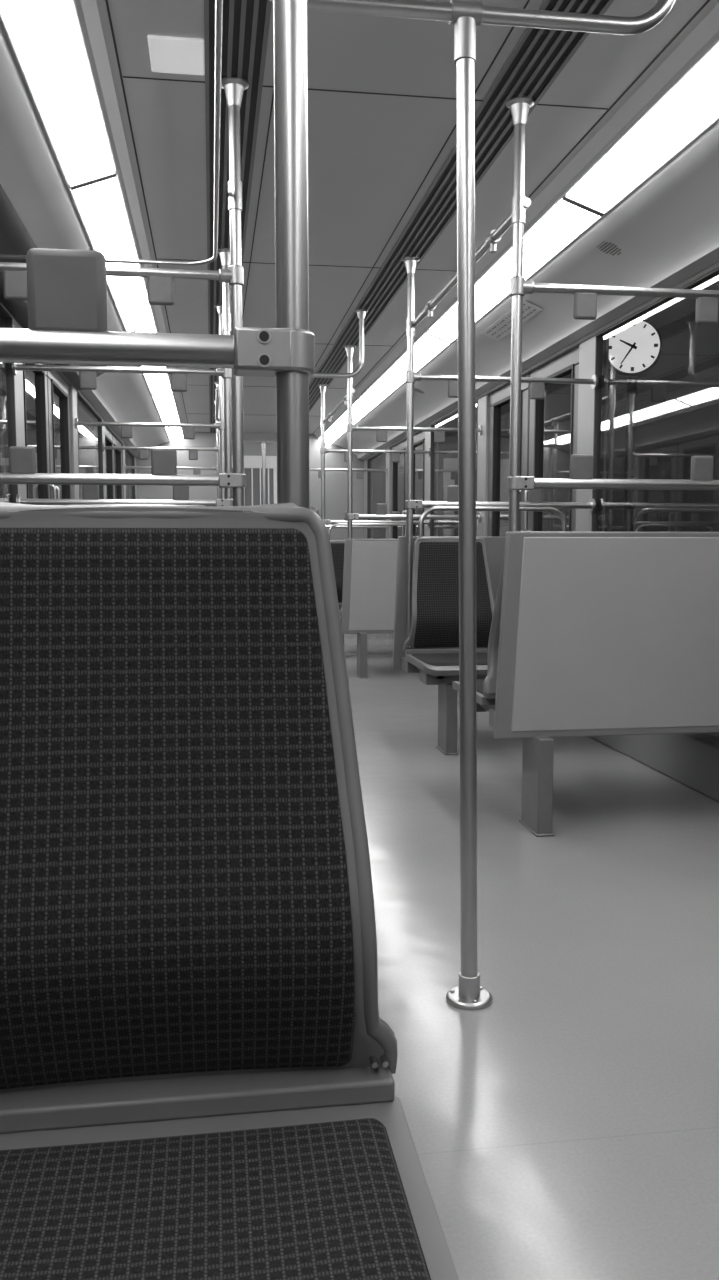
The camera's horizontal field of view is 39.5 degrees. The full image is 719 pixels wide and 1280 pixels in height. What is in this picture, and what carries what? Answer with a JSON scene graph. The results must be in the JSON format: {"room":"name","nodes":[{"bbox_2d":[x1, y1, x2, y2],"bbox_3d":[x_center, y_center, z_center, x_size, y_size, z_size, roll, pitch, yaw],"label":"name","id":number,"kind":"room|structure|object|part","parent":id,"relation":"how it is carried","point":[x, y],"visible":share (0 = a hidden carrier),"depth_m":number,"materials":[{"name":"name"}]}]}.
{"room":"train carriage","nodes":[
{"label":"train carriage","id":0,"kind":"room"},
{"bbox_2d":[0,305,136,501],"bbox_3d":[-1.689,-0.735,5.163,0.070,2.327,14.000,-1,5,-8],"label":"wall","id":1,"kind":"structure","parent":0,"point":[19,401],"depth_m":6.37,"materials":[{"name":"grey plastic"}]},
{"bbox_2d":[0,302,17,502],"bbox_3d":[-1.474,-0.816,3.771,0.053,1.150,1.610,-1,5,-8],"label":"frame","id":2,"kind":"object","parent":1,"relation":"attached to","point":[6,321],"visible":0.49,"depth_m":4.54,"materials":[{"name":"grey metal"}]},
{"bbox_2d":[23,363,70,498],"bbox_3d":[-1.770,-0.596,5.692,0.052,1.950,1.520,-1,5,-8],"label":"seal","id":3,"kind":"object","parent":1,"relation":"attached to","point":[40,398],"visible":0.24,"depth_m":5.52,"materials":[{"name":"black rubber"}]},
{"bbox_2d":[22,363,71,498],"bbox_3d":[-1.770,-0.596,5.692,0.040,1.950,1.760,-1,5,-8],"label":"door leaves","id":4,"kind":"structure","parent":1,"relation":"in","point":[54,375],"depth_m":5.71,"materials":[{"name":"metal"}]},
{"bbox_2d":[49,485,59,498],"bbox_3d":[-1.734,-0.746,5.683,0.044,0.267,0.158,-1,5,-8],"label":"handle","id":5,"kind":"structure","parent":4,"relation":"attached to","point":[55,488],"depth_m":5.60,"materials":[{"name":"metal"}]},
{"bbox_2d":[0,184,106,389],"bbox_3d":[-1.479,-1.545,4.660,0.212,0.141,4.100,-1,5,-8],"label":"wall panel","id":6,"kind":"object","parent":1,"relation":"attached to","point":[15,239],"visible":0.24,"depth_m":3.81,"materials":[{"name":"grey plastic"}]},
{"bbox_2d":[0,27,168,456],"bbox_3d":[-1.457,-1.642,5.111,0.390,0.202,14.000,-1,5,-8],"label":"ceiling panel","id":7,"kind":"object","parent":1,"relation":"attached to","point":[30,177],"depth_m":3.57,"materials":[{"name":"paint"}]},
{"bbox_2d":[76,390,103,498],"bbox_3d":[-2.027,-1.170,7.498,0.053,1.150,1.540,-1,5,-8],"label":"frame","id":8,"kind":"object","parent":1,"relation":"attached to","point":[80,399],"visible":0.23,"depth_m":7.84,"materials":[{"name":"grey metal"}]},
{"bbox_2d":[83,402,101,498],"bbox_3d":[-2.018,-1.170,7.499,0.001,1.126,1.516,-1,5,-8],"label":"glass","id":9,"kind":"object","parent":1,"relation":"attached to","point":[91,433],"visible":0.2,"depth_m":7.65,"materials":[{"name":"clear glass"}]},
{"bbox_2d":[105,434,121,498],"bbox_3d":[-2.322,-0.950,9.415,0.052,1.950,1.560,-1,5,-8],"label":"seal","id":10,"kind":"object","parent":1,"relation":"attached to","point":[107,439],"visible":0.21,"depth_m":9.23,"materials":[{"name":"black rubber"}]},
{"bbox_2d":[105,440,118,498],"bbox_3d":[-2.322,-1.294,9.382,0.001,1.080,1.540,-1,5,-8],"label":"glass","id":11,"kind":"object","parent":10,"relation":"attached to","point":[106,442],"visible":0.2,"depth_m":9.13,"materials":[{"name":"black glass"}]},
{"bbox_2d":[105,427,121,498],"bbox_3d":[-2.322,-0.950,9.415,0.040,1.950,1.800,-1,5,-8],"label":"door leaves","id":12,"kind":"structure","parent":1,"relation":"in","point":[108,433],"depth_m":9.38,"materials":[{"name":"metal"}]},
{"bbox_2d":[125,450,133,498],"bbox_3d":[-2.555,-1.513,11.114,0.001,1.126,1.256,-1,5,-8],"label":"glass","id":13,"kind":"object","parent":1,"relation":"attached to","point":[129,459],"visible":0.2,"depth_m":11.15,"materials":[{"name":"glass"}]},
{"bbox_2d":[125,450,134,498],"bbox_3d":[-2.563,-1.513,11.113,0.053,1.150,1.280,-1,5,-8],"label":"frame","id":14,"kind":"object","parent":1,"relation":"attached to","point":[130,453],"visible":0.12,"depth_m":11.68,"materials":[{"name":"grey metal"}]},
{"bbox_2d":[136,432,363,539],"bbox_3d":[-1.317,-1.413,12.297,2.900,2.327,0.070,-1,5,-8],"label":"wall","id":15,"kind":"structure","parent":0,"point":[336,482],"depth_m":12.28,"materials":[{"name":"grey plastic"}]},
{"bbox_2d":[232,455,276,505],"bbox_3d":[-1.310,-1.246,12.262,0.800,2.000,0.029,-1,5,-8],"label":"door leaf","id":16,"kind":"structure","parent":15,"relation":"in","point":[251,462],"depth_m":12.19,"materials":[{"name":"paint"}]},
{"bbox_2d":[232,468,273,505],"bbox_3d":[-1.311,-1.645,12.232,0.520,0.900,0.008,-1,5,-8],"label":"door","id":17,"kind":"structure","parent":16,"relation":"attached to","point":[256,471],"depth_m":12.22,"materials":[{"name":"metal"}]},
{"bbox_2d":[105,0,709,430],"bbox_3d":[-0.289,-1.863,5.263,1.496,0.004,14.000,-1,5,-8],"label":"trim","id":18,"kind":"structure","parent":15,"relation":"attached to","point":[106,1],"depth_m":3.21,"materials":[{"name":"grey metal"}]},
{"bbox_2d":[0,0,718,442],"bbox_3d":[-0.289,-1.805,5.269,2.000,0.117,14.000,-1,5,-8],"label":"ceiling","id":19,"kind":"structure","parent":0,"point":[369,155],"depth_m":3.35,"materials":[{"name":"paint"}]},
{"bbox_2d":[0,0,182,440],"bbox_3d":[-1.251,-1.814,5.641,0.170,0.077,15.017,-1,5,-8],"label":"fluorescent light strip","id":20,"kind":"object","parent":19,"relation":"attached to","point":[46,36],"visible":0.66,"depth_m":3.10,"materials":[{"name":"white plastic"}]},
{"bbox_2d":[0,0,222,265],"bbox_3d":[-0.779,-1.435,2.424,0.872,0.314,2.585,-1,5,-8],"label":"grab rail","id":21,"kind":"object","parent":19,"relation":"attached to","point":[218,3],"visible":0.94,"depth_m":2.71,"materials":[{"name":"metal"}]},
{"bbox_2d":[147,35,204,74],"bbox_3d":[-0.507,-1.621,2.776,0.150,0.009,0.200,-1,5,-8],"label":"recessed light","id":22,"kind":"object","parent":19,"relation":"in","point":[168,54],"visible":1,"depth_m":2.76,"materials":[{"name":"white plastic"}]},
{"bbox_2d":[204,0,271,432],"bbox_3d":[-0.705,-1.852,5.203,0.168,0.010,14.000,-1,5,-8],"label":"ceiling air vent","id":23,"kind":"object","parent":19,"relation":"in","point":[245,31],"depth_m":3.11,"materials":[{"name":"grey metal"}]},
{"bbox_2d":[309,0,613,411],"bbox_3d":[0.126,-1.864,5.325,0.168,0.010,14.000,-1,5,-8],"label":"ceiling air vent","id":24,"kind":"object","parent":19,"relation":"in","point":[540,55],"depth_m":3.45,"materials":[{"name":"grey metal"}]},
{"bbox_2d":[318,39,718,443],"bbox_3d":[0.524,-1.838,5.902,0.170,0.077,15.017,-1,5,-8],"label":"fluorescent light strip","id":25,"kind":"object","parent":19,"relation":"attached to","point":[690,105],"visible":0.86,"depth_m":3.65,"materials":[{"name":"white plastic"}]},
{"bbox_2d":[344,633,718,1279],"bbox_3d":[-0.289,0.433,5.481,2.960,0.060,14.200,-1,5,-8],"label":"floor","id":26,"kind":"structure","parent":0,"point":[565,1126],"depth_m":2.04,"materials":[{"name":"grey plastic"}]},
{"bbox_2d":[0,502,458,1279],"bbox_3d":[-0.459,0.370,0.747,1.040,0.962,0.720,-1,5,-8],"label":"bench","id":27,"kind":"object","parent":26,"relation":"on","point":[198,1059],"visible":1,"depth_m":0.88,"materials":[{"name":"fabric"}]},
{"bbox_2d":[0,0,314,508],"bbox_3d":[-0.522,-0.494,0.937,1.003,1.907,0.086,-1,5,-8],"label":"handrail","id":28,"kind":"object","parent":27,"relation":"attached to","point":[67,288],"visible":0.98,"depth_m":0.99,"materials":[{"name":"metal"}]},
{"bbox_3d":[-0.196,0.147,0.904,0.465,0.543,0.122,-1,5,-8],"label":"backrest frame","id":29,"kind":"part","parent":27,"relation":"part of","materials":[{"name":"fabric"}]},
{"bbox_3d":[-0.157,0.476,0.676,0.464,0.046,0.471,-1,5,-8],"label":"seat pan frame","id":30,"kind":"part","parent":27,"relation":"part of","materials":[{"name":"fabric"}]},
{"bbox_2d":[214,400,276,504],"bbox_3d":[-0.939,-1.128,9.562,0.885,2.277,0.094,-1,5,-8],"label":"pole","id":31,"kind":"object","parent":26,"relation":"on","point":[263,442],"visible":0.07,"depth_m":9.50,"materials":[{"name":"metal"}]},
{"bbox_3d":[-0.939,-2.066,9.473,0.885,0.393,0.080,-1,5,-8],"label":"overhead rail","id":32,"kind":"part","parent":31,"relation":"part of","materials":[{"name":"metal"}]},
{"bbox_2d":[214,304,367,378],"bbox_3d":[-0.387,-0.775,5.840,0.885,2.277,0.094,-1,5,-8],"label":"pole","id":33,"kind":"object","parent":26,"relation":"on","point":[361,314],"visible":0.15,"depth_m":5.79,"materials":[{"name":"metal"}]},
{"bbox_2d":[328,523,405,642],"bbox_3d":[0.151,-0.433,8.432,0.992,1.105,0.718,-1,5,-8],"label":"bench","id":34,"kind":"object","parent":26,"relation":"on","point":[337,546],"depth_m":8.51,"materials":[{"name":"plastic"}]},
{"bbox_3d":[0.096,-0.887,8.612,0.741,0.236,0.022,-1,5,-8],"label":"seat grab handle","id":35,"kind":"part","parent":34,"relation":"part of","materials":[{"name":"silver metal"}]},
{"bbox_2d":[318,384,429,526],"bbox_3d":[0.127,-1.226,8.635,0.973,1.907,0.086,-1,5,-8],"label":"handrail","id":36,"kind":"object","parent":34,"relation":"attached to","point":[395,453],"visible":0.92,"depth_m":8.57,"materials":[{"name":"metal"}]},
{"bbox_2d":[340,539,397,677],"bbox_3d":[0.318,-0.254,7.309,0.998,0.962,0.762,-1,5,-8],"label":"bench","id":37,"kind":"object","parent":26,"relation":"on","point":[370,565],"visible":0.38,"depth_m":6.92,"materials":[{"name":"plastic"}]},
{"bbox_3d":[0.018,0.102,7.003,0.062,0.312,0.182,-1,5,-8],"label":"leg","id":38,"kind":"part","parent":37,"relation":"part of","materials":[{"name":"metal"}]},
{"bbox_3d":[0.381,-0.379,6.980,0.925,0.617,0.034,-1,5,-8],"label":"board panel","id":39,"kind":"part","parent":37,"relation":"part of","materials":[{"name":"grey plastic"}]},
{"bbox_2d":[344,345,482,538],"bbox_3d":[0.373,-1.069,6.980,0.973,1.907,0.086,-1,5,-8],"label":"handrail","id":40,"kind":"object","parent":37,"relation":"attached to","point":[381,432],"visible":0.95,"depth_m":6.92,"materials":[{"name":"metal"}]},
{"bbox_2d":[324,389,354,422],"bbox_3d":[-0.169,-1.773,7.686,0.042,0.066,1.720,-1,5,-8],"label":"grab rail","id":41,"kind":"object","parent":40,"relation":"attached to","point":[344,400],"visible":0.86,"depth_m":7.64,"materials":[{"name":"metal"}]},
{"bbox_2d":[270,0,674,1009],"bbox_3d":[0.195,-0.402,1.920,0.885,2.277,0.094,-1,5,-8],"label":"pole","id":42,"kind":"object","parent":26,"relation":"on","point":[465,16],"visible":0.97,"depth_m":1.89,"materials":[{"name":"metal"}]},
{"bbox_2d":[446,971,492,1009],"bbox_3d":[0.223,0.704,2.029,0.094,0.055,0.094,-1,5,-8],"label":"socket","id":43,"kind":"object","parent":42,"relation":"attached to","point":[469,995],"depth_m":2.01,"materials":[{"name":"metal"}]},
{"bbox_3d":[0.195,-1.340,1.831,0.885,0.393,0.080,-1,5,-8],"label":"overhead rail","id":44,"kind":"part","parent":42,"relation":"part of","materials":[{"name":"metal"}]},
{"bbox_2d":[392,506,566,754],"bbox_3d":[0.706,-0.077,4.690,0.994,1.105,0.718,-1,5,-8],"label":"bench","id":45,"kind":"object","parent":26,"relation":"on","point":[431,649],"depth_m":4.75,"materials":[{"name":"fabric"}]},
{"bbox_3d":[0.479,0.108,4.548,0.464,0.046,0.471,-1,5,-8],"label":"seat pan frame","id":46,"kind":"part","parent":45,"relation":"part of","materials":[{"name":"plastic"}]},
{"bbox_3d":[0.394,0.342,4.472,0.062,0.312,0.182,-1,5,-8],"label":"leg","id":47,"kind":"part","parent":45,"relation":"part of","materials":[{"name":"metal"}]},
{"bbox_3d":[0.441,-0.221,4.777,0.465,0.543,0.122,-1,5,-8],"label":"backrest frame","id":48,"kind":"part","parent":45,"relation":"part of","materials":[{"name":"plastic"}]},
{"bbox_3d":[0.651,-0.531,4.869,0.741,0.236,0.022,-1,5,-8],"label":"seat grab handle","id":49,"kind":"part","parent":45,"relation":"part of","materials":[{"name":"silver metal"}]},
{"bbox_2d":[402,256,597,639],"bbox_3d":[0.682,-0.870,4.892,0.973,1.907,0.086,-1,5,-8],"label":"handrail","id":50,"kind":"object","parent":45,"relation":"attached to","point":[537,385],"visible":0.94,"depth_m":4.85,"materials":[{"name":"metal"}]},
{"bbox_2d":[452,531,718,836],"bbox_3d":[0.876,0.104,3.547,0.998,0.962,0.762,-1,5,-8],"label":"bench","id":51,"kind":"object","parent":26,"relation":"on","point":[592,633],"visible":0.96,"depth_m":3.19,"materials":[{"name":"plastic"}]},
{"bbox_3d":[0.610,0.192,3.663,0.464,0.046,0.471,-1,5,-8],"label":"seat pan frame","id":52,"kind":"part","parent":51,"relation":"part of","materials":[{"name":"plastic"}]},
{"bbox_3d":[0.649,-0.088,3.377,0.465,0.543,0.122,-1,5,-8],"label":"backrest frame","id":53,"kind":"part","parent":51,"relation":"part of","materials":[{"name":"plastic"}]},
{"bbox_3d":[0.576,0.459,3.241,0.062,0.312,0.182,-1,5,-8],"label":"leg","id":54,"kind":"part","parent":51,"relation":"part of","materials":[{"name":"metal"}]},
{"bbox_2d":[506,95,718,530],"bbox_3d":[0.931,-0.711,3.218,0.973,1.907,0.086,-1,5,-8],"label":"handrail","id":55,"kind":"object","parent":51,"relation":"attached to","point":[585,296],"visible":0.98,"depth_m":3.15,"materials":[{"name":"metal"}]},
{"bbox_2d":[413,197,530,326],"bbox_3d":[0.388,-1.417,3.934,0.042,0.066,1.740,-1,5,-8],"label":"grab rail","id":56,"kind":"object","parent":55,"relation":"attached to","point":[491,241],"visible":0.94,"depth_m":3.56,"materials":[{"name":"metal"}]},
{"bbox_3d":[0.939,-0.021,3.218,0.925,0.617,0.034,-1,5,-8],"label":"board panel","id":57,"kind":"part","parent":51,"relation":"part of","materials":[{"name":"grey plastic"}]},
{"bbox_3d":[-0.837,0.128,3.295,1.040,0.962,0.762,-1,5,-8],"label":"bench","id":58,"kind":"object","parent":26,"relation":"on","visible":0},
{"bbox_2d":[0,76,248,505],"bbox_3d":[-0.822,-0.687,2.961,1.003,1.907,0.086,-1,5,-8],"label":"handrail","id":59,"kind":"object","parent":58,"relation":"attached to","point":[22,459],"visible":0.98,"depth_m":2.96,"materials":[{"name":"metal"}]},
{"bbox_3d":[-1.007,0.018,4.445,1.040,0.962,0.720,-1,5,-8],"label":"bench","id":60,"kind":"object","parent":26,"relation":"on","visible":0},
{"bbox_2d":[12,248,232,505],"bbox_3d":[-1.071,-0.846,4.635,1.003,1.907,0.086,-1,5,-8],"label":"handrail","id":61,"kind":"object","parent":60,"relation":"attached to","point":[87,374],"visible":0.75,"depth_m":4.62,"materials":[{"name":"metal"}]},
{"bbox_2d":[69,504,203,505],"bbox_3d":[-1.025,-0.508,4.623,0.751,0.236,0.022,-1,5,-8],"label":"handle","id":62,"kind":"object","parent":60,"relation":"attached to","point":[69,504],"visible":0.07,"depth_m":4.60,"materials":[{"name":"metal"}]},
{"bbox_3d":[-1.395,-0.230,7.057,1.040,0.962,0.762,-1,5,-8],"label":"bench","id":63,"kind":"object","parent":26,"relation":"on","visible":0},
{"bbox_2d":[75,377,224,498],"bbox_3d":[-1.380,-1.044,6.723,1.003,1.907,0.086,-1,5,-8],"label":"handrail","id":64,"kind":"object","parent":63,"relation":"attached to","point":[126,427],"visible":0.47,"depth_m":6.71,"materials":[{"name":"metal"}]},
{"bbox_2d":[215,386,218,420],"bbox_3d":[-1.074,-1.773,7.552,0.028,0.028,1.680,-1,5,-8],"label":"grab rail","id":65,"kind":"object","parent":64,"relation":"attached to","point":[217,387],"visible":0.96,"depth_m":7.44,"materials":[{"name":"metal"}]},
{"bbox_3d":[-1.562,-0.337,8.188,1.040,0.962,0.720,-1,5,-8],"label":"bench","id":66,"kind":"object","parent":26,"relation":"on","visible":0},
{"bbox_2d":[103,382,220,498],"bbox_3d":[-1.626,-1.202,8.377,1.003,1.907,0.086,-1,5,-8],"label":"handrail","id":67,"kind":"object","parent":66,"relation":"attached to","point":[143,451],"visible":0.28,"depth_m":8.35,"materials":[{"name":"metal"}]},
{"bbox_3d":[-1.950,-0.586,10.799,1.040,0.962,0.762,-1,5,-8],"label":"bench","id":68,"kind":"object","parent":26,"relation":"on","visible":0},
{"bbox_2d":[124,414,218,498],"bbox_3d":[-1.935,-1.400,10.465,1.003,1.907,0.086,-1,5,-8],"label":"handrail","id":69,"kind":"object","parent":68,"relation":"attached to","point":[196,470],"visible":0.2,"depth_m":10.45,"materials":[{"name":"metal"}]},
{"bbox_3d":[-0.237,-0.609,11.051,0.998,0.962,0.762,-1,5,-8],"label":"bench","id":70,"kind":"object","parent":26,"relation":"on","visible":0},
{"bbox_2d":[309,467,387,529],"bbox_3d":[-0.182,-1.425,10.723,0.973,1.907,0.086,-1,5,-8],"label":"handrail","id":71,"kind":"object","parent":70,"relation":"attached to","point":[359,472],"visible":0.14,"depth_m":10.71,"materials":[{"name":"metal"}]},
{"bbox_2d":[364,261,718,736],"bbox_3d":[1.111,-0.774,5.574,0.070,2.327,14.000,-1,5,-8],"label":"wall","id":72,"kind":"structure","parent":0,"point":[586,344],"depth_m":5.19,"materials":[{"name":"grey plastic"}]},
{"bbox_2d":[367,453,385,538],"bbox_3d":[0.214,-1.552,11.521,0.053,1.150,1.280,-1,5,-8],"label":"frame","id":73,"kind":"object","parent":72,"relation":"attached to","point":[369,461],"visible":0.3,"depth_m":12.11,"materials":[{"name":"grey metal"}]},
{"bbox_2d":[391,431,424,538],"bbox_3d":[0.487,-0.989,9.828,0.040,1.950,1.800,-1,5,-8],"label":"door leaves","id":74,"kind":"structure","parent":72,"relation":"in","point":[421,435],"depth_m":9.86,"materials":[{"name":"metal"}]},
{"bbox_2d":[402,510,405,535],"bbox_3d":[0.451,-1.138,9.808,0.044,0.267,0.158,-1,5,-8],"label":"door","id":75,"kind":"structure","parent":74,"relation":"attached to","point":[404,510],"depth_m":9.86,"materials":[{"name":"metal"}]},
{"bbox_2d":[392,439,424,538],"bbox_3d":[0.487,-0.989,9.828,0.052,1.950,1.560,-1,5,-8],"label":"seal","id":76,"kind":"object","parent":72,"relation":"attached to","point":[395,465],"visible":0.18,"depth_m":10.50,"materials":[{"name":"black rubber"}]},
{"bbox_2d":[430,399,477,535],"bbox_3d":[0.750,-1.209,7.906,0.053,1.150,1.540,-1,5,-8],"label":"frame","id":77,"kind":"object","parent":72,"relation":"attached to","point":[433,446],"visible":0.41,"depth_m":8.63,"materials":[{"name":"grey metal"}]},
{"bbox_2d":[481,300,542,340],"bbox_3d":[0.810,-1.713,5.390,0.101,0.044,0.800,-1,5,-8],"label":"air vent","id":78,"kind":"object","parent":72,"relation":"attached to","point":[501,327],"visible":0.76,"depth_m":5.43,"materials":[{"name":"metal"}]},
{"bbox_2d":[333,121,718,459],"bbox_3d":[0.878,-1.675,5.454,0.390,0.202,14.000,-1,5,-8],"label":"ceiling panel","id":79,"kind":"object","parent":72,"relation":"attached to","point":[666,231],"depth_m":4.21,"materials":[{"name":"paint"}]},
{"bbox_2d":[491,364,574,535],"bbox_3d":[1.040,-0.636,6.105,0.052,1.950,1.520,-1,5,-8],"label":"seal","id":80,"kind":"object","parent":72,"relation":"attached to","point":[539,404],"visible":0.28,"depth_m":5.98,"materials":[{"name":"black rubber"}]},
{"bbox_2d":[488,347,578,535],"bbox_3d":[1.040,-0.636,6.105,0.040,1.950,1.760,-1,5,-8],"label":"door leaves","id":81,"kind":"structure","parent":72,"relation":"in","point":[572,357],"depth_m":6.01,"materials":[{"name":"metal"}]},
{"bbox_2d":[519,490,530,530],"bbox_3d":[1.003,-0.784,6.085,0.044,0.267,0.158,-1,5,-8],"label":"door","id":82,"kind":"structure","parent":81,"relation":"attached to","point":[526,491],"depth_m":6.01,"materials":[{"name":"metal"}]},
{"bbox_2d":[598,241,620,255],"bbox_3d":[1.012,-1.592,4.060,0.100,0.045,0.107,-1,5,-8],"label":"air vent","id":83,"kind":"object","parent":72,"relation":"attached to","point":[603,241],"visible":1,"depth_m":4.06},
{"bbox_2d":[589,733,718,801],"bbox_3d":[0.986,0.260,5.933,0.099,0.200,12.850,-1,5,-8],"label":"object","id":84,"kind":"object","parent":72,"relation":"attached to","point":[692,759],"visible":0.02,"depth_m":3.88,"materials":[{"name":"grey"}]},
{"bbox_2d":[591,267,718,531],"bbox_3d":[1.303,-0.854,4.179,0.053,1.150,1.610,-1,5,-8],"label":"frame","id":85,"kind":"object","parent":72,"relation":"attached to","point":[600,342],"visible":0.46,"depth_m":4.93,"materials":[{"name":"grey metal"}]},
{"label":"outside","id":86,"kind":"structure","parent":0,"visible":0},
{"bbox_3d":[3.505,0.380,7.156,4.995,0.230,19.000,-1,5,-8],"label":"ground","id":87,"kind":"structure","parent":86,"visible":0},
{"bbox_2d":[608,319,661,531],"bbox_3d":[1.699,-0.828,6.308,0.348,2.334,0.093,1,6,15],"label":"clock","id":88,"kind":"object","parent":87,"relation":"on","point":[635,349],"visible":0.66,"depth_m":6.20,"materials":[{"name":"painted metal"},{"name":"white clock-face plastic"},{"name":"glass"}]},
{"bbox_3d":[1.703,-0.658,6.340,0.060,1.990,0.060,1,6,15],"label":"post","id":89,"kind":"part","parent":88,"relation":"part of","materials":[{"name":"metal"}]}
]}

